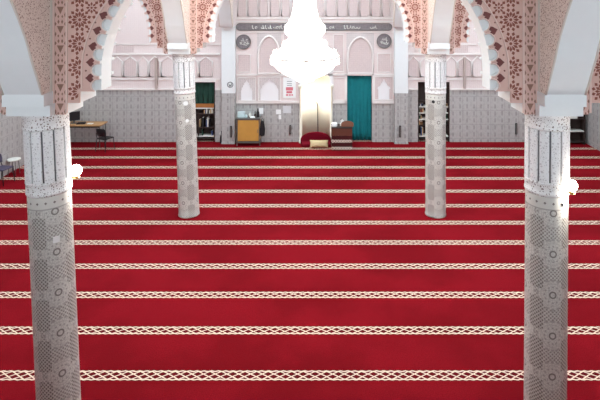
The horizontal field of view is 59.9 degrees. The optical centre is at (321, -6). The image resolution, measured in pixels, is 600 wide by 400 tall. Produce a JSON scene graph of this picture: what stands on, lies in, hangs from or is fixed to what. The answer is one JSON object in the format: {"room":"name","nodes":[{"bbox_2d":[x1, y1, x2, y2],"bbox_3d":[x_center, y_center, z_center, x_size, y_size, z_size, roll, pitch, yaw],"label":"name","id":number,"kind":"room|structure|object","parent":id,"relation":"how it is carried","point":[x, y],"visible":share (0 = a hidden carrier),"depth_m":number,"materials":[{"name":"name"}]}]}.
{"room":"mosque","nodes":[
{"label":"mosque","id":0,"kind":"room"},
{"bbox_2d":[0,113,23,177],"bbox_3d":[-9.800,2.000,8.730,0.300,7.000,23.860,0,0,0],"label":"wall","id":1,"kind":"structure","parent":0,"point":[11,132],"depth_m":16.16,"materials":[{"name":"paint"}]},
{"bbox_2d":[70,0,524,141],"bbox_3d":[0.075,2.000,19.872,19.450,7.000,0.975,0,0,0],"label":"wall","id":2,"kind":"structure","parent":0,"point":[133,109],"depth_m":19.46,"materials":[{"name":"paint"}]},
{"bbox_2d":[155,57,157,88],"bbox_3d":[-6.175,2.900,19.363,0.090,1.160,0.065,0,0,0],"label":"duct","id":3,"kind":"object","parent":2,"relation":"attached to","point":[156,58],"visible":1,"depth_m":19.33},
{"bbox_2d":[221,26,235,143],"bbox_3d":[-3.462,3.325,19.323,0.510,4.350,0.275,0,0,0],"label":"pilaster","id":4,"kind":"object","parent":2,"relation":"attached to","point":[228,33],"visible":0.93,"depth_m":19.19,"materials":[{"name":"white paint"}]},
{"bbox_2d":[236,34,250,48],"bbox_3d":[-2.934,1.751,19.431,0.555,0.555,0.058,0,0,0],"label":"medallion","id":5,"kind":"object","parent":2,"relation":"attached to","point":[243,41],"visible":1,"depth_m":19.42,"materials":[{"name":"grey metal"}]},
{"bbox_2d":[283,106,290,112],"bbox_3d":[-1.310,4.285,19.453,0.299,0.262,0.010,0,0,0],"label":"paper sheet","id":6,"kind":"object","parent":2,"relation":"attached to","point":[286,109],"visible":1,"depth_m":19.45,"materials":[{"name":"white paper"}]},
{"bbox_2d":[283,78,295,97],"bbox_3d":[-1.216,3.467,19.439,0.472,0.760,0.026,0,0,0],"label":"poster","id":7,"kind":"object","parent":2,"relation":"attached to","point":[289,84],"visible":0.98,"depth_m":19.43,"materials":[{"name":"white paper"}]},
{"bbox_2d":[286,87,292,95],"bbox_3d":[-1.216,3.604,19.428,0.262,0.322,0.004,0,0,0],"label":"print","id":8,"kind":"object","parent":7,"relation":"attached to","point":[289,90],"depth_m":19.42},
{"bbox_2d":[236,23,391,30],"bbox_3d":[-0.294,1.194,19.436,5.840,0.275,0.048,0,0,0],"label":"band","id":9,"kind":"object","parent":2,"relation":"attached to","point":[240,26],"visible":0.71,"depth_m":19.43,"materials":[{"name":"grey paint"}]},
{"bbox_2d":[298,69,333,143],"bbox_3d":[-0.225,4.019,19.634,1.318,2.963,0.799,0,0,0],"label":"mihrab","id":10,"kind":"object","parent":2,"relation":"attached to","point":[319,90],"visible":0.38,"depth_m":19.86,"materials":[{"name":"white paint"}]},
{"bbox_2d":[347,76,371,139],"bbox_3d":[1.403,4.234,19.556,0.932,2.432,0.072,0,0,0],"label":"curtain","id":11,"kind":"object","parent":2,"relation":"hanging from","point":[359,88],"visible":0.93,"depth_m":19.55,"materials":[{"name":"teal fabric"}]},
{"bbox_2d":[377,34,391,48],"bbox_3d":[2.320,1.722,19.431,0.555,0.555,0.058,0,0,0],"label":"medallion","id":12,"kind":"object","parent":2,"relation":"attached to","point":[384,41],"visible":1,"depth_m":19.42,"materials":[{"name":"grey metal"}]},
{"bbox_2d":[393,27,407,143],"bbox_3d":[2.930,3.325,19.323,0.510,4.350,0.275,0,0,0],"label":"pilaster","id":13,"kind":"object","parent":2,"relation":"attached to","point":[400,47],"visible":0.88,"depth_m":19.19,"materials":[{"name":"white paint"}]},
{"bbox_2d":[463,57,465,88],"bbox_3d":[5.314,2.900,19.363,0.090,1.160,0.065,0,0,0],"label":"pilaster","id":14,"kind":"object","parent":2,"relation":"attached to","point":[464,58],"visible":1,"depth_m":19.33,"materials":[{"name":"paint"}]},
{"bbox_2d":[0,139,599,399],"bbox_3d":[0.075,5.600,8.730,20.050,0.200,23.860,0,0,0],"label":"floor","id":15,"kind":"structure","parent":0,"point":[301,272],"depth_m":10.12,"materials":[{"name":"red carpet"}]},
{"bbox_2d":[0,154,14,185],"bbox_3d":[-9.366,5.089,15.205,0.517,0.824,0.454,0,0,10],"label":"chair","id":16,"kind":"object","parent":15,"relation":"on","point":[2,167],"visible":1,"depth_m":15.30,"materials":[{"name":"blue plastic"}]},
{"bbox_2d":[7,157,20,175],"bbox_3d":[-9.447,5.261,15.950,0.380,0.481,0.380,0,0,0],"label":"stool","id":17,"kind":"object","parent":15,"relation":"on","point":[13,159],"visible":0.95,"depth_m":15.87,"materials":[{"name":"white plastic"}]},
{"bbox_2d":[21,113,80,399],"bbox_3d":[-3.391,3.477,6.546,0.713,4.070,0.540,0,0,3],"label":"column","id":18,"kind":"structure","parent":15,"relation":"on","point":[46,139],"depth_m":6.34,"materials":[{"name":"grey tile"}]},
{"bbox_2d":[0,92,5,114],"bbox_3d":[-6.675,-0.021,6.532,5.900,2.951,0.476,0,0,0],"label":"arch","id":19,"kind":"object","parent":18,"relation":"on","point":[2,109],"visible":0.07,"depth_m":6.31,"materials":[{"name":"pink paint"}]},
{"bbox_2d":[2,91,54,115],"bbox_3d":[-3.500,-0.025,6.550,0.524,2.941,0.940,0,0,0],"label":"pier","id":20,"kind":"object","parent":18,"relation":"on","point":[16,105],"visible":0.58,"depth_m":6.14,"materials":[{"name":"white paint"}]},
{"bbox_2d":[53,235,59,242],"bbox_3d":[-3.246,2.986,6.355,0.075,0.075,0.009,0,0,-40],"label":"sticker","id":21,"kind":"object","parent":18,"relation":"attached to","point":[56,239],"visible":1,"depth_m":6.35,"materials":[{"name":"white paper"}]},
{"bbox_2d":[72,165,81,178],"bbox_3d":[-3.235,2.274,6.693,0.274,0.172,0.143,0,0,-6],"label":"lamp","id":22,"kind":"object","parent":18,"relation":"attached to","point":[76,169],"visible":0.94,"depth_m":6.66,"materials":[{"name":"white glass"}]},
{"bbox_2d":[52,0,537,114],"bbox_3d":[-0.325,-0.021,6.532,5.900,2.951,0.476,0,0,0],"label":"arch","id":23,"kind":"object","parent":18,"relation":"on","point":[84,32],"visible":1,"depth_m":6.31,"materials":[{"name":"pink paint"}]},
{"bbox_2d":[70,121,107,147],"bbox_3d":[-8.685,5.093,19.000,1.474,0.814,0.600,0,0,0],"label":"desk","id":24,"kind":"object","parent":15,"relation":"on","point":[97,124],"visible":0.47,"depth_m":18.82,"materials":[{"name":"beige wood"}]},
{"bbox_2d":[69,111,79,123],"bbox_3d":[-9.062,4.476,19.000,0.400,0.420,0.160,0,0,-35],"label":"monitor","id":25,"kind":"object","parent":24,"relation":"on","point":[73,116],"visible":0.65,"depth_m":18.99,"materials":[{"name":"black plastic"}]},
{"bbox_2d":[95,128,114,151],"bbox_3d":[-7.688,5.089,18.395,0.454,0.824,0.517,0,0,20],"label":"chair","id":26,"kind":"object","parent":15,"relation":"on","point":[99,132],"visible":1,"depth_m":18.23,"materials":[{"name":"black plastic"}]},
{"bbox_2d":[172,54,199,218],"bbox_3d":[-3.412,3.476,13.054,0.676,4.066,0.539,0,0,-3],"label":"column","id":27,"kind":"structure","parent":15,"relation":"on","point":[183,64],"depth_m":12.83,"materials":[{"name":"grey tile"}]},
{"bbox_2d":[138,0,167,53],"bbox_3d":[-6.675,-0.021,13.032,5.900,2.951,0.476,0,0,0],"label":"arch","id":28,"kind":"object","parent":27,"relation":"on","point":[153,10],"visible":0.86,"depth_m":12.81,"materials":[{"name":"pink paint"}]},
{"bbox_2d":[167,42,190,53],"bbox_3d":[-3.500,-0.025,13.050,0.524,2.941,0.940,0,0,0],"label":"pier","id":29,"kind":"object","parent":27,"relation":"on","point":[173,48],"visible":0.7,"depth_m":12.68,"materials":[{"name":"white paint"}]},
{"bbox_2d":[195,82,214,141],"bbox_3d":[-4.641,4.383,19.704,1.262,2.234,0.372,0,0,0],"label":"bookcase","id":30,"kind":"object","parent":15,"relation":"on","point":[205,91],"visible":0.53,"depth_m":19.54,"materials":[{"name":"brown wood"}]},
{"bbox_2d":[236,116,261,145],"bbox_3d":[-2.689,5.000,19.170,0.871,0.999,0.480,0,0,0],"label":"base cabinet","id":31,"kind":"object","parent":15,"relation":"on","point":[248,129],"visible":0.91,"depth_m":18.95,"materials":[{"name":"brown wood"}]},
{"bbox_2d":[236,116,261,118],"bbox_3d":[-2.689,4.516,19.170,0.871,0.030,0.480,0,0,0],"label":"countertop","id":32,"kind":"structure","parent":31,"relation":"on","point":[248,117],"depth_m":18.95,"materials":[{"name":"grey metal"}]},
{"bbox_2d":[238,111,244,117],"bbox_3d":[-2.970,4.401,19.170,0.260,0.200,0.180,0,0,0],"label":"storage box","id":33,"kind":"object","parent":32,"relation":"on","point":[241,114],"visible":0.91,"depth_m":19.08,"materials":[{"name":"blue plastic"}]},
{"bbox_2d":[260,118,264,135],"bbox_3d":[-2.189,4.845,19.070,0.199,0.662,0.120,0,0,0],"label":"bag","id":34,"kind":"object","parent":31,"relation":"hanging from","point":[262,126],"visible":1,"depth_m":19.01,"materials":[{"name":"black fabric"}]},
{"bbox_2d":[301,132,330,142],"bbox_3d":[-0.226,5.290,19.290,1.140,0.420,0.100,0,0,0],"label":"backrest","id":35,"kind":"object","parent":15,"relation":"on","point":[309,136],"visible":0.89,"depth_m":19.24,"materials":[{"name":"red fabric"}]},
{"bbox_2d":[301,141,330,145],"bbox_3d":[-0.219,5.450,19.035,1.057,0.100,0.370,0,0,0],"label":"mattress","id":36,"kind":"object","parent":15,"relation":"on","point":[304,143],"visible":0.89,"depth_m":18.91,"materials":[{"name":"red fabric"}]},
{"bbox_2d":[310,140,327,147],"bbox_3d":[-0.108,5.350,18.700,0.660,0.256,0.211,0,0,0],"label":"cushion","id":37,"kind":"object","parent":15,"relation":"on","point":[313,143],"visible":1,"depth_m":18.62,"materials":[{"name":"beige fabric"}]},
{"bbox_2d":[331,124,351,149],"bbox_3d":[0.704,5.098,18.680,0.756,0.804,0.580,0,0,0],"label":"chest","id":38,"kind":"object","parent":15,"relation":"on","point":[341,137],"visible":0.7,"depth_m":18.40,"materials":[{"name":"wood"}]},
{"bbox_2d":[341,121,353,126],"bbox_3d":[0.904,4.598,18.579,0.440,0.205,0.077,0,0,0],"label":"wooden panel","id":39,"kind":"object","parent":38,"relation":"on","point":[344,123],"visible":1,"depth_m":18.55,"materials":[{"name":"brown wood"}]},
{"bbox_2d":[418,82,448,141],"bbox_3d":[4.191,4.383,19.705,1.188,2.234,0.370,0,0,0],"label":"bookcase","id":40,"kind":"object","parent":15,"relation":"on","point":[421,85],"visible":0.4,"depth_m":19.64,"materials":[{"name":"brown wood"}]},
{"bbox_2d":[425,54,446,218],"bbox_3d":[2.850,3.475,13.050,0.540,4.050,0.540,0,0,0],"label":"column","id":41,"kind":"structure","parent":15,"relation":"on","point":[435,64],"depth_m":12.83,"materials":[{"name":"grey tile"}]},
{"bbox_2d":[189,0,427,53],"bbox_3d":[-0.325,-0.021,13.032,5.900,2.951,0.476,0,0,0],"label":"arch","id":42,"kind":"object","parent":41,"relation":"on","point":[203,14],"visible":0.99,"depth_m":12.81,"materials":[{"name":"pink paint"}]},
{"bbox_2d":[427,42,449,53],"bbox_3d":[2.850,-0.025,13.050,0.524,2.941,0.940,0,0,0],"label":"capital","id":43,"kind":"object","parent":41,"relation":"on","point":[433,48],"visible":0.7,"depth_m":12.60,"materials":[{"name":"white paint"}]},
{"bbox_2d":[450,0,471,53],"bbox_3d":[6.425,-0.021,13.032,6.700,2.951,0.476,0,0,0],"label":"arch","id":44,"kind":"object","parent":41,"relation":"on","point":[461,21],"visible":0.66,"depth_m":12.81,"materials":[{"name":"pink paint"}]},
{"bbox_2d":[524,114,570,399],"bbox_3d":[2.825,3.475,6.548,0.561,4.054,0.539,0,0,-11],"label":"column","id":45,"kind":"structure","parent":15,"relation":"on","point":[547,138],"depth_m":6.33,"materials":[{"name":"grey tile"}]},
{"bbox_2d":[535,91,586,115],"bbox_3d":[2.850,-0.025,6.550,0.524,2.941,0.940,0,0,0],"label":"capital","id":46,"kind":"object","parent":45,"relation":"on","point":[546,105],"visible":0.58,"depth_m":6.12,"materials":[{"name":"white paint"}]},
{"bbox_2d":[565,179,577,194],"bbox_3d":[3.011,2.324,6.339,0.143,0.172,0.224,0,0,-13],"label":"lamp","id":47,"kind":"object","parent":45,"relation":"attached to","point":[571,185],"visible":0.99,"depth_m":6.26,"materials":[{"name":"white glass"}]},
{"bbox_2d":[583,50,599,114],"bbox_3d":[6.425,-0.021,6.532,6.700,2.951,0.476,0,0,0],"label":"arch","id":48,"kind":"object","parent":45,"relation":"on","point":[593,94],"visible":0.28,"depth_m":6.31,"materials":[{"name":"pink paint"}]},
{"bbox_2d":[570,114,584,144],"bbox_3d":[9.320,4.625,19.265,0.700,1.750,0.330,0,0,0],"label":"shelf unit","id":49,"kind":"object","parent":15,"relation":"on","point":[577,126],"visible":0.35,"depth_m":19.33,"materials":[{"name":"brown wood"}]},
{"bbox_2d":[585,103,599,150],"bbox_3d":[9.950,2.000,8.730,0.300,7.000,23.860,0,0,0],"label":"wall","id":50,"kind":"structure","parent":0,"point":[592,120],"depth_m":18.77,"materials":[{"name":"paint"}]},
{"bbox_3d":[0.075,-1.625,8.580,20.050,0.250,24.160,0,0,0],"label":"ceiling","id":51,"kind":"structure","parent":0,"visible":0},
{"bbox_2d":[0,0,51,94],"bbox_3d":[-3.500,-0.163,3.300,0.488,2.667,6.060,0,0,0],"label":"arch","id":52,"kind":"object","parent":51,"relation":"attached to","point":[25,25],"visible":1,"depth_m":5.91,"materials":[{"name":"white paint"}]},
{"bbox_2d":[160,0,188,42],"bbox_3d":[-3.500,-0.163,9.800,0.488,2.667,6.060,0,0,0],"label":"arch","id":53,"kind":"object","parent":51,"relation":"attached to","point":[175,12],"visible":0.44,"depth_m":12.34,"materials":[{"name":"white paint"}]},
{"bbox_2d":[218,0,232,26],"bbox_3d":[-3.500,-0.163,16.215,0.488,2.667,5.890,0,0,0],"label":"arch","id":54,"kind":"object","parent":51,"relation":"attached to","point":[225,16],"visible":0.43,"depth_m":18.76,"materials":[{"name":"white paint"}]},
{"bbox_2d":[270,0,339,82],"bbox_3d":[-0.325,0.086,9.850,1.321,3.152,1.321,0,0,-4],"label":"chandelier","id":55,"kind":"object","parent":51,"relation":"hanging from","point":[303,65],"visible":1,"depth_m":9.56,"materials":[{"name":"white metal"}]},
{"bbox_2d":[284,27,324,37],"bbox_3d":[-0.325,0.670,9.850,0.780,0.224,0.780,0,0,0],"label":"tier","id":56,"kind":"object","parent":55,"relation":"hanging from","point":[302,33],"depth_m":9.59,"materials":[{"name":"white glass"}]},
{"bbox_2d":[286,0,322,25],"bbox_3d":[-0.325,0.335,9.850,0.720,0.514,0.720,0,0,0],"label":"chandelier","id":57,"kind":"object","parent":55,"relation":"hanging from","point":[299,16],"depth_m":9.68,"materials":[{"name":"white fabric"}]},
{"bbox_2d":[295,74,314,82],"bbox_3d":[-0.325,1.580,9.850,0.440,0.164,0.440,0,0,0],"label":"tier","id":58,"kind":"object","parent":55,"relation":"hanging from","point":[306,80],"depth_m":9.72,"materials":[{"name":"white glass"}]},
{"bbox_2d":[274,63,335,79],"bbox_3d":[-0.325,1.405,9.850,1.280,0.334,1.280,0,0,0],"label":"tier","id":59,"kind":"object","parent":55,"relation":"hanging from","point":[299,71],"depth_m":9.42,"materials":[{"name":"white glass"}]},
{"bbox_2d":[270,47,339,67],"bbox_3d":[-0.325,1.155,9.850,1.320,0.294,1.320,0,0,0],"label":"tier","id":60,"kind":"object","parent":55,"relation":"hanging from","point":[282,58],"depth_m":9.43,"materials":[{"name":"white glass"}]},
{"bbox_2d":[281,30,328,50],"bbox_3d":[-0.325,0.865,9.850,0.960,0.374,0.960,0,0,0],"label":"tier","id":61,"kind":"object","parent":55,"relation":"hanging from","point":[320,45],"depth_m":9.59,"materials":[{"name":"white glass"}]},
{"bbox_2d":[393,0,402,26],"bbox_3d":[2.850,-0.163,16.215,0.488,2.667,5.890,0,0,0],"label":"arch","id":62,"kind":"object","parent":51,"relation":"attached to","point":[397,22],"visible":0.22,"depth_m":18.82,"materials":[{"name":"white paint"}]},
{"bbox_2d":[428,0,455,42],"bbox_3d":[2.850,-0.163,9.800,0.488,2.667,6.060,0,0,0],"label":"arch","id":63,"kind":"object","parent":51,"relation":"attached to","point":[440,12],"visible":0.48,"depth_m":12.33,"materials":[{"name":"white paint"}]},
{"bbox_2d":[538,0,599,94],"bbox_3d":[2.850,-0.163,3.300,0.488,2.667,6.060,0,0,0],"label":"arch","id":64,"kind":"object","parent":51,"relation":"attached to","point":[568,30],"visible":1,"depth_m":5.86,"materials":[{"name":"white paint"}]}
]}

